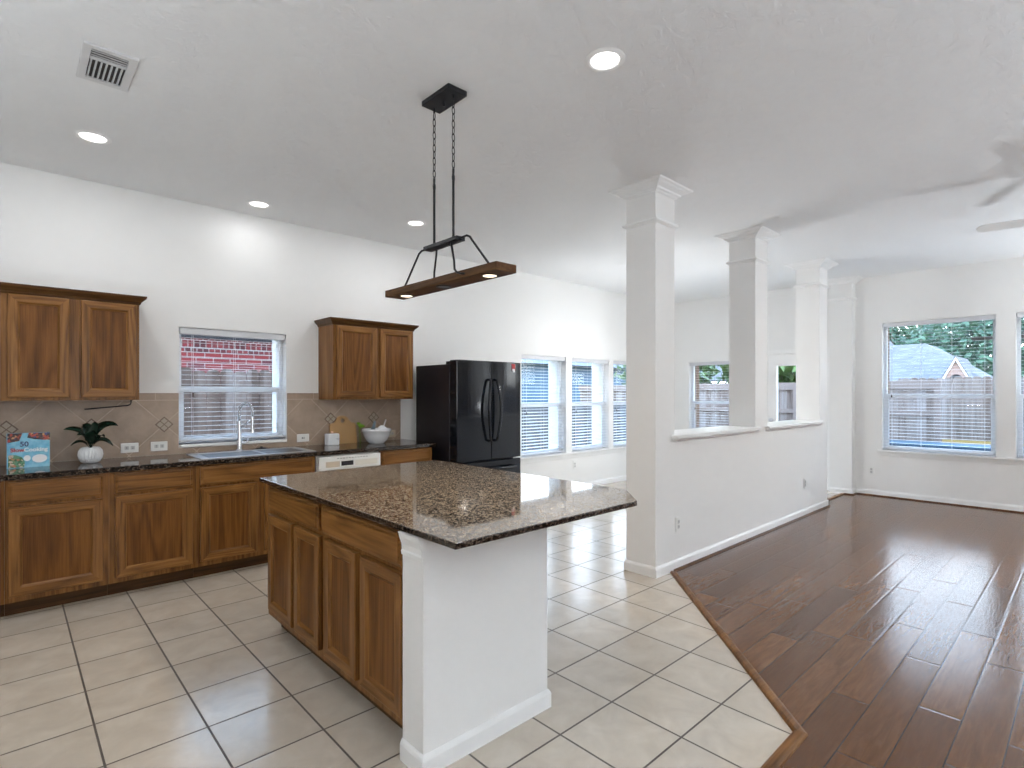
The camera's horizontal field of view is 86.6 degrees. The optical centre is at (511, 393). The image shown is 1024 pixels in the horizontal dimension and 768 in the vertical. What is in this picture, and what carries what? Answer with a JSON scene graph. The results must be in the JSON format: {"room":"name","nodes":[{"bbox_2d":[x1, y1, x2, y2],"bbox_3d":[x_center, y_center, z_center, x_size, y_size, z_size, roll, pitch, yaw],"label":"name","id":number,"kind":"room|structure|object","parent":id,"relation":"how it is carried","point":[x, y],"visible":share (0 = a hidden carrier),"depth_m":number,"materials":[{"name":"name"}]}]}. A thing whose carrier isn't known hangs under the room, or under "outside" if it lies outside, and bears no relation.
{"room":"kitchen","nodes":[
{"label":"kitchen","id":0,"kind":"room"},
{"bbox_2d":[0,162,625,593],"bbox_3d":[-1.137,-0.105,6.286,11.290,3.050,0.240,0,0,-43],"label":"wall","id":1,"kind":"structure","parent":0,"point":[195,265],"depth_m":5.14,"materials":[{"name":"paint"}]},
{"bbox_2d":[0,282,146,400],"bbox_3d":[-3.180,-0.342,3.968,0.810,0.780,0.371,0,0,-43],"label":"upper cabinet","id":2,"kind":"object","parent":1,"relation":"attached to","point":[56,343],"visible":1,"depth_m":3.80,"materials":[{"name":"brown wood"}]},
{"bbox_2d":[84,400,131,409],"bbox_3d":[-2.998,0.084,4.039,0.285,0.071,0.010,0,0,-43],"label":"towel holder","id":3,"kind":"object","parent":2,"relation":"attached to","point":[130,400],"visible":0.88,"depth_m":4.04,"materials":[{"name":"black metal"}]},
{"bbox_2d":[0,393,400,464],"bbox_3d":[-2.846,0.250,4.527,4.392,0.510,0.012,0,0,-43],"label":"backsplash","id":4,"kind":"structure","parent":1,"relation":"attached to","point":[154,417],"depth_m":4.41,"materials":[{"name":"tile"}]},
{"bbox_2d":[121,443,138,452],"bbox_3d":[-3.046,0.432,4.330,0.118,0.076,0.011,0,0,-43],"label":"outlet","id":5,"kind":"object","parent":4,"relation":"attached to","point":[125,447],"visible":1,"depth_m":4.33,"materials":[{"name":"white plastic"}]},
{"bbox_2d":[151,441,167,450],"bbox_3d":[-2.900,0.432,4.466,0.118,0.076,0.011,0,0,-43],"label":"outlet","id":6,"kind":"object","parent":4,"relation":"attached to","point":[162,445],"visible":1,"depth_m":4.46,"materials":[{"name":"white plastic"}]},
{"bbox_2d":[297,434,308,441],"bbox_3d":[-2.025,0.430,5.273,0.118,0.076,0.018,0,0,-43],"label":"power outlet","id":7,"kind":"object","parent":4,"relation":"attached to","point":[300,437],"visible":1,"depth_m":5.27,"materials":[{"name":"white plastic"}]},
{"bbox_2d":[179,334,282,443],"bbox_3d":[-2.561,-0.068,4.968,0.890,1.000,0.065,0,0,-43],"label":"window","id":8,"kind":"structure","parent":1,"relation":"in","point":[279,397],"depth_m":5.00,"materials":[{"name":"white plastic"}]},
{"bbox_2d":[179,327,284,441],"bbox_3d":[-2.503,-0.075,4.906,0.874,0.974,0.074,0,0,-43],"label":"window blind","id":9,"kind":"object","parent":8,"relation":"attached to","point":[182,330],"visible":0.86,"depth_m":4.86,"materials":[{"name":"white plastic"}]},
{"bbox_2d":[179,438,286,447],"bbox_3d":[-2.499,0.443,4.902,0.886,0.025,0.115,0,0,-43],"label":"sill","id":10,"kind":"structure","parent":1,"relation":"attached to","point":[278,439],"depth_m":4.82,"materials":[{"name":"white paint"}]},
{"bbox_2d":[314,317,418,399],"bbox_3d":[-1.469,-0.332,5.557,0.976,0.777,0.371,0,0,-43],"label":"upper cabinet","id":11,"kind":"object","parent":1,"relation":"attached to","point":[358,359],"visible":1,"depth_m":5.36,"materials":[{"name":"brown wood"}]},
{"bbox_2d":[272,340,599,448],"bbox_3d":[-0.435,0.147,7.117,7.170,1.625,0.180,0,0,-43],"label":"window surround","id":12,"kind":"object","parent":1,"relation":"attached to","point":[552,375],"visible":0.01,"depth_m":8.11,"materials":[{"name":"white paint"}]},
{"bbox_2d":[521,361,560,456],"bbox_3d":[0.374,0.165,7.694,0.900,1.395,0.065,0,0,-43],"label":"window","id":13,"kind":"structure","parent":1,"relation":"in","point":[558,363],"depth_m":7.96,"materials":[{"name":"white plastic"}]},
{"bbox_2d":[521,354,564,455],"bbox_3d":[0.431,0.158,7.632,0.884,1.369,0.074,0,0,-43],"label":"window blind","id":14,"kind":"object","parent":13,"relation":"attached to","point":[532,357],"visible":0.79,"depth_m":7.62,"materials":[{"name":"white plastic"}]},
{"bbox_2d":[520,446,625,463],"bbox_3d":[1.215,0.899,8.280,3.030,0.078,0.040,0,0,-43],"label":"sill","id":15,"kind":"structure","parent":1,"relation":"attached to","point":[623,448],"depth_m":7.94,"materials":[{"name":"white paint"}]},
{"bbox_2d":[573,461,576,468],"bbox_3d":[0.928,1.055,8.034,0.076,0.118,0.011,0,0,-43],"label":"outlet","id":16,"kind":"object","parent":1,"relation":"attached to","point":[574,462],"visible":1,"depth_m":8.03,"materials":[{"name":"white plastic"}]},
{"bbox_2d":[572,364,603,450],"bbox_3d":[1.127,0.165,8.393,0.895,1.395,0.065,0,0,-43],"label":"window","id":17,"kind":"structure","parent":1,"relation":"in","point":[601,366],"depth_m":8.65,"materials":[{"name":"white plastic"}]},
{"bbox_2d":[572,358,607,449],"bbox_3d":[1.184,0.158,8.331,0.879,1.369,0.074,0,0,-43],"label":"window blind","id":18,"kind":"object","parent":17,"relation":"attached to","point":[587,361],"visible":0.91,"depth_m":8.35,"materials":[{"name":"white plastic"}]},
{"bbox_2d":[584,475,625,484],"bbox_3d":[1.224,1.379,8.306,4.600,0.081,0.014,0,0,-43],"label":"baseboard","id":19,"kind":"structure","parent":1,"relation":"attached to","point":[620,478],"depth_m":8.57,"materials":[{"name":"white paint"}]},
{"bbox_2d":[613,402,625,445],"bbox_3d":[1.863,0.165,9.077,0.895,1.395,0.065,0,0,-43],"label":"window","id":20,"kind":"structure","parent":1,"relation":"in","point":[615,403],"depth_m":8.96,"materials":[{"name":"white plastic"}]},
{"bbox_2d":[613,361,625,445],"bbox_3d":[1.920,0.158,9.015,0.879,1.369,0.074,0,0,-43],"label":"window blind","id":21,"kind":"object","parent":20,"relation":"attached to","point":[614,362],"visible":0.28,"depth_m":8.85,"materials":[{"name":"white plastic"}]},
{"bbox_2d":[0,480,838,767],"bbox_3d":[0.360,1.470,4.498,11.050,0.100,4.418,0,0,-43],"label":"floor","id":22,"kind":"structure","parent":0,"point":[197,672],"depth_m":2.65,"materials":[{"name":"tile"}]},
{"bbox_2d":[0,481,4,616],"bbox_3d":[-3.561,0.982,3.438,0.511,0.876,0.626,0,0,-43],"label":"base cabinet","id":23,"kind":"object","parent":22,"relation":"on","point":[2,483],"visible":0.86,"depth_m":3.40,"materials":[{"name":"brown wood"}]},
{"bbox_2d":[5,473,108,615],"bbox_3d":[-3.180,0.982,3.793,0.528,0.876,0.626,0,0,-43],"label":"base cabinet","id":24,"kind":"object","parent":22,"relation":"on","point":[57,528],"visible":0.91,"depth_m":3.56,"materials":[{"name":"brown wood"}]},
{"bbox_2d":[107,466,195,594],"bbox_3d":[-2.790,0.982,4.154,0.533,0.876,0.626,0,0,-43],"label":"base cabinet","id":25,"kind":"object","parent":22,"relation":"on","point":[152,512],"visible":0.83,"depth_m":3.93,"materials":[{"name":"brown wood"}]},
{"bbox_2d":[193,456,314,577],"bbox_3d":[-2.257,0.982,4.650,0.921,0.876,0.626,0,0,-43],"label":"base cabinet","id":26,"kind":"object","parent":22,"relation":"on","point":[232,505],"visible":0.56,"depth_m":4.30,"materials":[{"name":"brown wood"}]},
{"bbox_2d":[0,439,436,480],"bbox_3d":[-2.577,0.525,4.343,4.335,0.038,0.641,0,0,-43],"label":"countertop","id":27,"kind":"structure","parent":26,"relation":"on","point":[109,465],"depth_m":4.13,"materials":[{"name":"stone"}]},
{"bbox_2d":[7,432,49,468],"bbox_3d":[-3.323,0.388,3.736,0.221,0.236,0.031,0,0,-43],"label":"cookbook","id":28,"kind":"object","parent":27,"relation":"on","point":[24,450],"visible":1,"depth_m":3.72,"materials":[{"name":"paper"}]},
{"bbox_2d":[7,433,21,442],"bbox_3d":[-3.365,0.302,3.678,0.075,0.065,0.001,0,0,-43],"label":"food photo","id":29,"kind":"object","parent":28,"relation":"attached to","point":[16,437],"depth_m":3.68},
{"bbox_2d":[8,455,24,467],"bbox_3d":[-3.359,0.459,3.683,0.084,0.087,0.001,0,0,-43],"label":"photo","id":30,"kind":"object","parent":28,"relation":"attached to","point":[14,461],"depth_m":3.68},
{"bbox_2d":[27,432,49,439],"bbox_3d":[-3.276,0.296,3.760,0.118,0.052,0.001,0,0,-43],"label":"food photo","id":31,"kind":"object","parent":28,"relation":"attached to","point":[43,435],"depth_m":3.76},
{"bbox_2d":[63,421,117,462],"bbox_3d":[-3.058,0.355,3.955,0.243,0.302,0.208,0,0,-2],"label":"potted plant","id":32,"kind":"object","parent":27,"relation":"on","point":[90,454],"visible":1,"depth_m":3.96,"materials":[{"name":"green plant"}]},
{"bbox_2d":[236,402,254,450],"bbox_3d":[-2.346,0.285,4.786,0.157,0.431,0.069,0,0,-11],"label":"faucet","id":33,"kind":"object","parent":27,"relation":"on","point":[252,430],"visible":1,"depth_m":4.76,"materials":[{"name":"silver metal"}]},
{"bbox_2d":[187,447,314,459],"bbox_3d":[-2.217,0.594,4.649,0.900,0.185,0.490,0,0,-43],"label":"sink","id":34,"kind":"object","parent":27,"relation":"in","point":[253,452],"visible":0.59,"depth_m":4.62,"materials":[{"name":"silver metal"}]},
{"bbox_2d":[199,451,261,457],"bbox_3d":[-2.335,0.596,4.519,0.430,0.180,0.370,0,0,-43],"label":"basin","id":35,"kind":"object","parent":34,"relation":"in","point":[231,453],"depth_m":4.51,"materials":[{"name":"silver metal"}]},
{"bbox_2d":[257,448,302,452],"bbox_3d":[-2.043,0.596,4.790,0.335,0.180,0.370,0,0,-43],"label":"basin","id":36,"kind":"object","parent":34,"relation":"in","point":[276,450],"depth_m":4.83,"materials":[{"name":"silver metal"}]},
{"bbox_2d":[325,431,338,445],"bbox_3d":[-1.772,0.438,5.354,0.120,0.135,0.102,0,0,-43],"label":"canister","id":37,"kind":"object","parent":27,"relation":"on","point":[331,438],"visible":1,"depth_m":5.31,"materials":[{"name":"white ceramic"}]},
{"bbox_2d":[329,416,356,443],"bbox_3d":[-1.719,0.365,5.524,0.280,0.281,0.064,0,0,-43],"label":"cutting board","id":38,"kind":"object","parent":27,"relation":"on","point":[346,430],"visible":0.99,"depth_m":5.53,"materials":[{"name":"brown wood"}]},
{"bbox_2d":[357,422,364,442],"bbox_3d":[-1.564,0.400,5.609,0.040,0.211,0.086,0,0,35],"label":"herb sprig","id":39,"kind":"object","parent":27,"relation":"on","point":[360,425],"visible":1,"depth_m":5.61,"materials":[{"name":"green plant"}]},
{"bbox_2d":[362,428,390,443],"bbox_3d":[-1.377,0.431,5.531,0.292,0.149,0.292,0,0,-43],"label":"mixing bowl","id":40,"kind":"object","parent":27,"relation":"on","point":[376,436],"visible":0.93,"depth_m":5.43,"materials":[{"name":"white ceramic"}]},
{"bbox_2d":[268,485,337,673],"bbox_3d":[-0.974,0.976,3.190,0.665,0.889,0.769,0,0,-43],"label":"base cabinet","id":41,"kind":"object","parent":22,"relation":"on","point":[295,533],"visible":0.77,"depth_m":2.88,"materials":[{"name":"brown wood"}]},
{"bbox_2d":[315,451,379,471],"bbox_3d":[-1.674,0.986,5.173,0.608,0.868,0.621,0,0,-43],"label":"dishwasher","id":42,"kind":"object","parent":22,"relation":"on","point":[363,459],"visible":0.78,"depth_m":4.92,"materials":[{"name":"white plastic"}]},
{"bbox_2d":[322,504,402,728],"bbox_3d":[-0.448,0.976,2.624,0.665,0.889,0.774,0,0,-43],"label":"base cabinet","id":43,"kind":"object","parent":22,"relation":"on","point":[363,558],"visible":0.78,"depth_m":2.33,"materials":[{"name":"brown wood"}]},
{"bbox_2d":[259,460,636,549],"bbox_3d":[-0.387,0.518,2.993,1.283,0.024,1.957,0,0,-43],"label":"countertop","id":44,"kind":"structure","parent":43,"relation":"on","point":[455,506],"depth_m":2.65,"materials":[{"name":"stone"}]},
{"bbox_2d":[379,447,431,465],"bbox_3d":[-1.238,0.982,5.597,0.594,0.876,0.626,0,0,-43],"label":"base cabinet","id":45,"kind":"object","parent":22,"relation":"on","point":[387,457],"visible":0.19,"depth_m":5.35,"materials":[{"name":"brown wood"}]},
{"bbox_2d":[416,360,519,472],"bbox_3d":[-0.448,0.539,5.989,0.892,1.762,0.834,0,0,-43],"label":"refrigerator","id":46,"kind":"object","parent":22,"relation":"on","point":[470,409],"visible":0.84,"depth_m":5.69,"materials":[{"name":"black metal"}]},
{"bbox_2d":[398,528,550,767],"bbox_3d":[-0.132,0.976,2.282,0.702,0.889,0.156,0,0,-43],"label":"island end panel","id":47,"kind":"object","parent":22,"relation":"on","point":[475,617],"visible":0.91,"depth_m":2.16,"materials":[{"name":"paint"}]},
{"bbox_2d":[608,174,692,578],"bbox_3d":[1.115,-0.105,4.380,0.491,3.050,0.486,0,0,-43],"label":"column","id":48,"kind":"structure","parent":22,"relation":"on","point":[650,226],"depth_m":4.28,"materials":[{"name":"paint"}]},
{"bbox_2d":[670,571,807,767],"bbox_3d":[-0.004,1.413,1.421,1.123,0.013,6.262,0,0,34],"label":"floor strip","id":49,"kind":"object","parent":22,"relation":"on","point":[798,735],"visible":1,"depth_m":2.54,"materials":[{"name":"brown wood"}]},
{"bbox_2d":[0,0,1023,303],"bbox_3d":[2.144,-1.680,2.606,11.490,0.100,10.100,0,0,-43],"label":"ceiling","id":50,"kind":"structure","parent":0,"point":[874,137],"depth_m":3.24,"materials":[{"name":"white paint"}]},
{"bbox_2d":[73,130,111,144],"bbox_3d":[-2.662,-1.626,3.452,0.196,0.008,0.196,0,0,-43],"label":"recessed light","id":51,"kind":"object","parent":50,"relation":"in","point":[86,135],"visible":1,"depth_m":3.44,"materials":[{"name":"white"}]},
{"bbox_2d":[76,40,138,91],"bbox_3d":[-2.022,-1.623,2.711,0.215,0.014,0.372,0,0,-43],"label":"ceiling vent","id":52,"kind":"object","parent":50,"relation":"in","point":[97,64],"visible":1,"depth_m":2.70,"materials":[{"name":"metal"}]},
{"bbox_2d":[246,200,270,207],"bbox_3d":[-2.175,-1.626,4.672,0.196,0.008,0.196,0,0,-43],"label":"recessed light","id":53,"kind":"object","parent":50,"relation":"in","point":[254,203],"visible":1,"depth_m":4.66,"materials":[{"name":"white"}]},
{"bbox_2d":[406,220,425,226],"bbox_3d":[-0.917,-1.626,5.191,0.196,0.008,0.196,0,0,-43],"label":"recessed light","id":54,"kind":"object","parent":50,"relation":"in","point":[417,223],"visible":1,"depth_m":5.19,"materials":[{"name":"white"}]},
{"bbox_2d":[385,83,515,299],"bbox_3d":[-0.376,-1.106,2.984,0.158,1.046,1.026,0,0,-43],"label":"pendant light","id":55,"kind":"object","parent":50,"relation":"hanging from","point":[447,96],"visible":1,"depth_m":2.92,"materials":[{"name":"black metal"}]},
{"bbox_2d":[585,47,624,71],"bbox_3d":[0.455,-1.626,2.655,0.196,0.008,0.196,0,0,-43],"label":"recessed light","id":56,"kind":"object","parent":50,"relation":"in","point":[606,59],"visible":1,"depth_m":2.65,"materials":[{"name":"white"}]},
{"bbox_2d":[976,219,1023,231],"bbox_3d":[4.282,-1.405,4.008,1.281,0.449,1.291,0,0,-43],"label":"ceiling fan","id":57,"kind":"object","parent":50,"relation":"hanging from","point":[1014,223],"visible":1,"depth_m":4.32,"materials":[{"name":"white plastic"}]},
{"bbox_2d":[674,423,826,559],"bbox_3d":[2.547,0.897,5.710,3.635,1.045,0.270,0,0,-43],"label":"wall","id":58,"kind":"structure","parent":0,"point":[726,487],"depth_m":5.21,"materials":[{"name":"paint"}]},
{"bbox_2d":[675,516,680,531],"bbox_3d":[1.348,1.058,4.404,0.076,0.118,0.011,0,0,-43],"label":"outlet","id":59,"kind":"object","parent":58,"relation":"attached to","point":[677,519],"visible":1,"depth_m":4.39,"materials":[{"name":"white plastic"}]},
{"bbox_2d":[672,426,761,441],"bbox_3d":[1.773,0.358,4.990,1.610,0.053,0.362,0,0,-43],"label":"sill","id":60,"kind":"structure","parent":58,"relation":"on","point":[705,432],"depth_m":4.89,"materials":[{"name":"white paint"}]},
{"bbox_2d":[714,225,781,430],"bbox_3d":[2.437,-0.627,5.608,0.501,2.005,0.486,0,0,-43],"label":"column","id":61,"kind":"structure","parent":58,"relation":"on","point":[748,262],"depth_m":5.51,"materials":[{"name":"paint"}]},
{"bbox_2d":[676,500,828,567],"bbox_3d":[2.558,1.379,5.720,3.635,0.081,0.298,0,0,-43],"label":"baseboard","id":62,"kind":"structure","parent":58,"relation":"attached to","point":[721,545],"depth_m":5.22,"materials":[{"name":"white wood"}]},
{"bbox_2d":[766,420,824,430],"bbox_3d":[3.107,0.358,6.228,1.630,0.053,0.362,0,0,-43],"label":"sill","id":63,"kind":"structure","parent":58,"relation":"on","point":[786,424],"depth_m":6.11,"materials":[{"name":"white paint"}]},
{"bbox_2d":[804,478,806,488],"bbox_3d":[3.410,1.045,6.320,0.076,0.118,0.011,0,0,-43],"label":"outlet","id":64,"kind":"object","parent":58,"relation":"attached to","point":[805,479],"visible":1,"depth_m":6.32,"materials":[{"name":"white plastic"}]},
{"bbox_2d":[784,258,838,423],"bbox_3d":[3.776,-0.627,6.852,0.496,2.005,0.486,0,0,-43],"label":"column","id":65,"kind":"structure","parent":58,"relation":"on","point":[811,287],"depth_m":6.75,"materials":[{"name":"paint"}]},
{"bbox_2d":[674,256,1023,505],"bbox_3d":[6.279,-0.105,6.420,0.240,3.050,9.660,0,0,-43],"label":"wall","id":66,"kind":"structure","parent":0,"point":[996,287],"depth_m":7.33,"materials":[{"name":"paint"}]},
{"bbox_2d":[692,366,728,427],"bbox_3d":[3.532,0.155,9.382,0.065,1.415,0.900,0,0,-43],"label":"window","id":67,"kind":"structure","parent":66,"relation":"in","point":[694,402],"depth_m":9.67,"materials":[{"name":"white plastic"}]},
{"bbox_2d":[690,361,728,427],"bbox_3d":[3.470,0.147,9.324,0.074,1.389,0.884,0,0,-43],"label":"window blind","id":68,"kind":"object","parent":67,"relation":"attached to","point":[717,362],"visible":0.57,"depth_m":9.33,"materials":[{"name":"white plastic"}]},
{"bbox_2d":[695,328,888,427],"bbox_3d":[5.633,-0.055,7.307,0.180,2.030,7.040,0,0,-43],"label":"window surround","id":69,"kind":"object","parent":66,"relation":"attached to","point":[696,367],"visible":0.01,"depth_m":9.78,"materials":[{"name":"paint"}]},
{"bbox_2d":[767,347,829,489],"bbox_3d":[4.409,0.370,8.388,0.222,2.100,1.010,0,0,-43],"label":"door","id":70,"kind":"structure","parent":66,"relation":"in","point":[778,357],"depth_m":8.56,"materials":[{"name":"white paint"}]},
{"bbox_2d":[827,275,863,493],"bbox_3d":[4.734,-0.105,7.782,0.386,3.050,0.496,0,0,-43],"label":"column","id":71,"kind":"structure","parent":66,"relation":"attached to","point":[842,300],"depth_m":7.72,"materials":[{"name":"paint"}]},
{"bbox_2d":[674,493,1023,570],"bbox_3d":[5.333,1.412,3.616,4.936,0.016,6.840,0,0,-43],"label":"trim","id":72,"kind":"structure","parent":66,"relation":"attached to","point":[820,509],"depth_m":6.05,"materials":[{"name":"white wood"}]},
{"bbox_2d":[868,466,874,474],"bbox_3d":[5.020,1.075,7.591,0.011,0.118,0.076,0,0,-43],"label":"outlet","id":73,"kind":"object","parent":66,"relation":"attached to","point":[871,469],"visible":1,"depth_m":7.59,"materials":[{"name":"white plastic"}]},
{"bbox_2d":[884,320,995,455],"bbox_3d":[5.601,-0.098,7.154,0.065,1.750,1.180,0,0,-43],"label":"window","id":74,"kind":"structure","parent":66,"relation":"in","point":[887,396],"depth_m":7.14,"materials":[{"name":"white plastic"}]},
{"bbox_2d":[883,315,995,454],"bbox_3d":[5.539,-0.105,7.097,0.074,1.724,1.164,0,0,-43],"label":"window blind","id":75,"kind":"object","parent":74,"relation":"attached to","point":[985,317],"visible":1,"depth_m":7.03,"materials":[{"name":"white plastic"}]},
{"bbox_2d":[856,488,1023,511],"bbox_3d":[6.186,1.379,6.333,0.014,0.081,9.660,0,0,-43],"label":"baseboard","id":76,"kind":"structure","parent":66,"relation":"attached to","point":[858,490],"depth_m":6.99,"materials":[{"name":"white paint"}]},
{"bbox_2d":[877,450,1023,464],"bbox_3d":[6.422,0.811,6.061,0.040,0.073,4.000,0,0,-43],"label":"sill","id":77,"kind":"structure","parent":66,"relation":"attached to","point":[1002,460],"depth_m":6.92,"materials":[{"name":"white paint"}]},
{"bbox_2d":[1017,318,1023,457],"bbox_3d":[6.526,-0.098,6.158,0.065,1.750,1.180,0,0,-43],"label":"window","id":78,"kind":"structure","parent":66,"relation":"in","point":[1020,434],"depth_m":6.55,"materials":[{"name":"white plastic"}]},
{"bbox_2d":[1017,312,1023,456],"bbox_3d":[6.464,-0.105,6.100,0.074,1.724,1.164,0,0,-43],"label":"window blind","id":79,"kind":"object","parent":78,"relation":"attached to","point":[1019,315],"visible":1,"depth_m":6.50,"materials":[{"name":"white plastic"}]},
{"bbox_2d":[676,494,1023,767],"bbox_3d":[3.100,1.470,1.549,11.050,0.100,6.850,0,0,-43],"label":"floor","id":80,"kind":"structure","parent":0,"point":[891,630],"depth_m":3.34,"materials":[{"name":"brown wood"}]},
{"bbox_2d":[827,493,843,499],"bbox_3d":[4.289,1.414,7.328,1.060,0.012,0.050,0,0,-43],"label":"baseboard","id":81,"kind":"structure","parent":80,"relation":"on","point":[839,494],"depth_m":7.44,"materials":[{"name":"white wood"}]},
{"bbox_3d":[7.208,1.575,7.514,2.410,0.190,9.200,0,0,-43],"label":"patio","id":82,"kind":"object","parent":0,"visible":0},
{"bbox_3d":[7.640,-0.075,6.762,2.000,3.110,6.510,0,0,-43],"label":"pergola","id":83,"kind":"object","parent":82,"relation":"on","visible":0},
{"bbox_2d":[971,332,1023,340],"bbox_3d":[7.610,-1.079,7.970,1.018,0.598,1.018,0,0,0],"label":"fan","id":84,"kind":"object","parent":83,"relation":"attached to","point":[1022,336],"visible":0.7,"depth_m":8.34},
{"label":"outside","id":85,"kind":"structure","parent":0,"visible":0},
{"bbox_3d":[8.004,1.720,25.178,74.000,0.100,54.000,0,0,-43],"label":"ground","id":86,"kind":"structure","parent":85,"visible":0},
{"bbox_2d":[181,367,271,436],"bbox_3d":[-3.598,0.661,6.224,6.200,1.918,0.018,0,0,-43],"label":"wooden fence","id":87,"kind":"object","parent":86,"relation":"on","point":[198,377],"visible":0.09,"depth_m":6.40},
{"bbox_2d":[181,334,271,432],"bbox_3d":[-6.004,0.295,7.492,7.800,2.750,2.850,0,0,-43],"label":"brick house","id":88,"kind":"structure","parent":86,"relation":"on","point":[250,360],"depth_m":7.88,"materials":[{"name":"red brick"}]},
{"bbox_2d":[521,402,625,450],"bbox_3d":[1.120,0.901,11.357,7.300,1.437,0.018,0,0,-43],"label":"wooden fence","id":89,"kind":"object","parent":86,"relation":"on","point":[543,411],"visible":0.06,"depth_m":11.49,"materials":[{"name":"grey wood"}]},
{"bbox_2d":[521,359,625,403],"bbox_3d":[-0.789,-0.005,21.787,16.100,3.350,5.800,0,0,-43],"label":"house","id":90,"kind":"structure","parent":86,"relation":"on","point":[580,369],"depth_m":20.18,"materials":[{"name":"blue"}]},
{"bbox_2d":[614,365,721,384],"bbox_3d":[5.233,-0.358,18.432,3.663,4.070,3.470,0,0,24],"label":"tree","id":91,"kind":"object","parent":86,"relation":"on","point":[708,369],"visible":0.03,"depth_m":17.88,"materials":[{"name":"green plant"}]},
{"bbox_2d":[712,364,795,382],"bbox_3d":[7.321,-0.358,14.828,3.470,4.070,3.663,0,0,28],"label":"tree","id":92,"kind":"object","parent":86,"relation":"on","point":[786,374],"visible":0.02,"depth_m":13.84,"materials":[{"name":"green plant"}]},
{"bbox_2d":[579,380,941,442],"bbox_3d":[4.886,0.707,13.021,0.153,1.927,8.570,0,0,-43],"label":"wooden fence","id":93,"kind":"object","parent":86,"relation":"on","point":[786,392],"visible":0.23,"depth_m":10.46,"materials":[{"name":"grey wood"}]},
{"bbox_2d":[699,340,992,439],"bbox_3d":[10.745,-0.357,18.738,4.751,4.054,9.168,0,0,-43],"label":"gabled house","id":94,"kind":"structure","parent":86,"relation":"on","point":[971,371],"depth_m":15.87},
{"bbox_2d":[889,324,948,344],"bbox_3d":[20.450,-1.046,28.320,6.010,5.442,6.118,0,0,40],"label":"tree","id":95,"kind":"object","parent":86,"relation":"on","point":[895,331],"visible":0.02,"depth_m":27.42,"materials":[{"name":"green plant"}]},
{"bbox_2d":[889,440,990,450],"bbox_3d":[9.388,1.275,7.526,0.600,0.790,7.250,0,0,-43],"label":"ledge","id":96,"kind":"object","parent":86,"relation":"on","point":[895,442],"visible":0.02,"depth_m":9.39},
{"bbox_2d":[895,317,1023,393],"bbox_3d":[17.933,-1.046,20.550,6.010,5.442,6.118,0,0,-43],"label":"tree","id":97,"kind":"object","parent":86,"relation":"on","point":[969,355],"visible":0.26,"depth_m":19.59,"materials":[{"name":"green plant"}]},
{"bbox_2d":[898,376,1023,444],"bbox_3d":[11.304,0.386,8.385,0.058,1.467,8.900,0,0,-43],"label":"wooden fence","id":98,"kind":"object","parent":86,"relation":"on","point":[977,408],"visible":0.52,"depth_m":10.80,"materials":[{"name":"grey wood"}]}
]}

